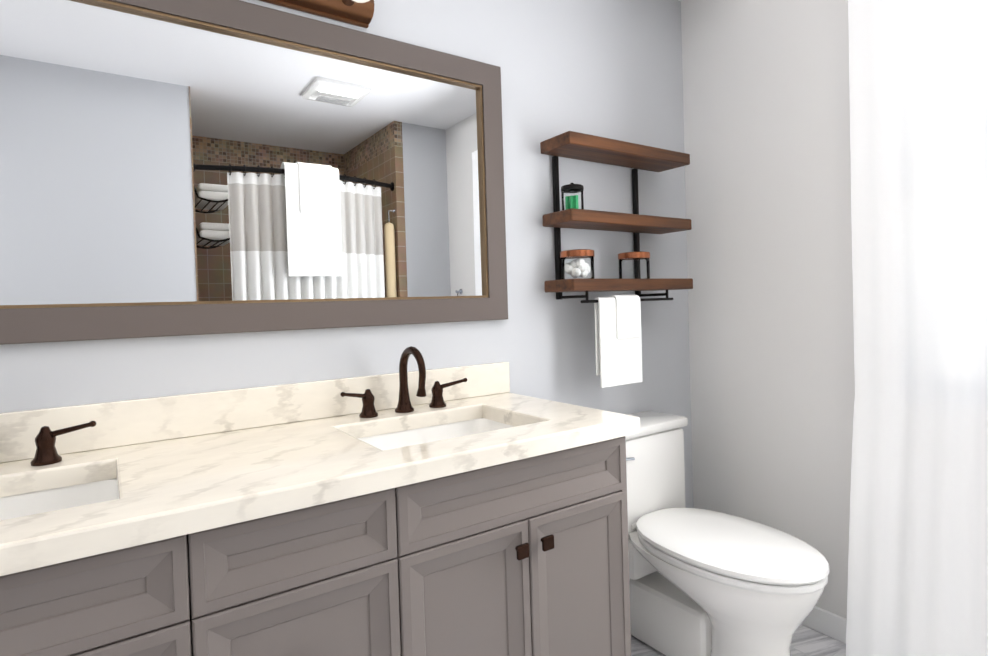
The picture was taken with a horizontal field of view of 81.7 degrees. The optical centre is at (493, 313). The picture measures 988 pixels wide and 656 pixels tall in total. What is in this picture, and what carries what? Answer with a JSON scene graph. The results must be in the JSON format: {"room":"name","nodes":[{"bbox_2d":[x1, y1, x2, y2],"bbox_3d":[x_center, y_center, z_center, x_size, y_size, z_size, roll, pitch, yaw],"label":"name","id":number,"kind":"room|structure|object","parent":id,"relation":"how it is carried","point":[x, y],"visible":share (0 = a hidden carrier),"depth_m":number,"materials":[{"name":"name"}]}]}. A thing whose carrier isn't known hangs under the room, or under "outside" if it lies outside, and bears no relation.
{"room":"bathroom","nodes":[
{"label":"bathroom","id":0,"kind":"room"},
{"bbox_2d":[0,0,692,571],"bbox_3d":[-0.652,-0.035,1.488,3.796,2.440,0.120,-2,1,-34],"label":"wall","id":1,"kind":"structure","parent":0,"point":[608,68],"depth_m":1.96,"materials":[{"name":"grey paint"}]},
{"bbox_2d":[0,0,507,344],"bbox_3d":[-0.637,-0.361,1.405,1.610,0.815,0.029,-2,1,-34],"label":"mirror","id":2,"kind":"object","parent":1,"relation":"attached to","point":[182,167],"visible":0.98,"depth_m":1.40,"materials":[{"name":"grey"}]},
{"bbox_2d":[0,362,509,461],"bbox_3d":[-0.627,0.236,1.417,1.634,0.100,0.019,-2,1,-34],"label":"backsplash","id":3,"kind":"structure","parent":1,"relation":"attached to","point":[124,422],"depth_m":1.37,"materials":[{"name":"beige stone"}]},
{"bbox_2d":[259,0,374,27],"bbox_3d":[-0.555,-0.841,1.371,0.600,0.094,0.183,-2,1,-34],"label":"vanity light","id":4,"kind":"object","parent":1,"relation":"attached to","point":[359,13],"visible":1,"depth_m":1.53,"materials":[{"name":"brown wood"}]},
{"bbox_2d":[540,131,692,387],"bbox_3d":[0.457,-0.177,2.068,0.610,0.837,0.168,-2,1,-34],"label":"shelf unit","id":5,"kind":"object","parent":1,"relation":"attached to","point":[618,342],"visible":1,"depth_m":1.96,"materials":[{"name":"brown wood"}]},
{"bbox_2d":[594,294,642,387],"bbox_3d":[0.432,0.089,1.972,0.200,0.309,0.038,-2,1,-34],"label":"towel","id":6,"kind":"object","parent":5,"relation":"hanging from","point":[618,342],"depth_m":1.95,"materials":[{"name":"white fabric"}]},
{"bbox_2d":[631,624,845,655],"bbox_3d":[0.268,1.230,0.222,3.796,0.100,3.240,-2,1,-34],"label":"floor","id":7,"kind":"structure","parent":0,"point":[806,641],"depth_m":1.94,"materials":[{"name":"tile"}]},
{"bbox_2d":[0,426,639,655],"bbox_3d":[-0.462,0.755,1.197,1.604,0.860,0.562,-2,1,-34],"label":"bathroom vanity","id":8,"kind":"object","parent":7,"relation":"on","point":[475,510],"depth_m":1.06,"materials":[{"name":"grey wood"}]},
{"bbox_2d":[0,390,639,565],"bbox_3d":[-0.470,0.305,1.193,1.634,0.040,0.566,-2,1,-34],"label":"countertop","id":9,"kind":"structure","parent":8,"relation":"on","point":[167,483],"depth_m":1.11,"materials":[{"name":"beige stone"}]},
{"bbox_2d":[0,470,115,517],"bbox_3d":[-0.863,0.411,0.915,0.488,0.162,0.353,-2,1,-34],"label":"sink","id":10,"kind":"object","parent":9,"relation":"in","point":[85,487],"depth_m":1.11,"materials":[{"name":"white ceramic"}]},
{"bbox_2d":[24,418,95,465],"bbox_3d":[-0.960,0.211,1.045,0.370,0.184,0.152,-2,1,-34],"label":"faucet","id":11,"kind":"object","parent":9,"relation":"on","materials":[{"name":"brown metal"}]},
{"bbox_2d":[336,346,467,417],"bbox_3d":[-0.224,0.179,1.548,0.370,0.184,0.152,-2,1,-34],"label":"faucet","id":12,"kind":"object","parent":9,"relation":"on","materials":[{"name":"brown metal"}]},
{"bbox_2d":[356,414,515,445],"bbox_3d":[-0.127,0.380,1.418,0.488,0.162,0.353,-2,1,-34],"label":"sink","id":13,"kind":"object","parent":9,"relation":"in","point":[463,423],"depth_m":1.57,"materials":[{"name":"white ceramic"}]},
{"bbox_2d":[625,411,829,655],"bbox_3d":[0.662,0.763,1.836,0.440,0.752,0.771,-2,1,-34],"label":"toilet","id":14,"kind":"object","parent":7,"relation":"on","point":[721,584],"visible":0.79,"depth_m":1.76,"materials":[{"name":"white ceramic"}]},
{"bbox_2d":[681,0,854,618],"bbox_3d":[1.459,-0.102,1.630,0.150,2.440,2.030,-2,1,-34],"label":"wall","id":15,"kind":"structure","parent":0,"point":[766,100],"depth_m":2.11,"materials":[{"name":"white paint"}]},
{"bbox_2d":[801,606,846,643],"bbox_3d":[1.427,1.078,1.603,0.016,0.085,2.030,-2,1,-34],"label":"baseboard","id":16,"kind":"structure","parent":15,"relation":"attached to","point":[827,623],"depth_m":1.98,"materials":[{"name":"white wood"}]},
{"bbox_3d":[1.402,-1.015,1.447,0.014,0.014,0.942,-2,1,-34],"label":"curtain rod","id":17,"kind":"object","parent":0,"visible":0},
{"bbox_2d":[846,0,987,655],"bbox_3d":[1.376,0.034,1.425,0.149,2.156,0.922,-2,1,-34],"label":"window curtain","id":18,"kind":"object","parent":17,"relation":"hanging from","point":[918,522],"visible":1,"depth_m":1.67,"materials":[{"name":"white fabric"}]}
]}

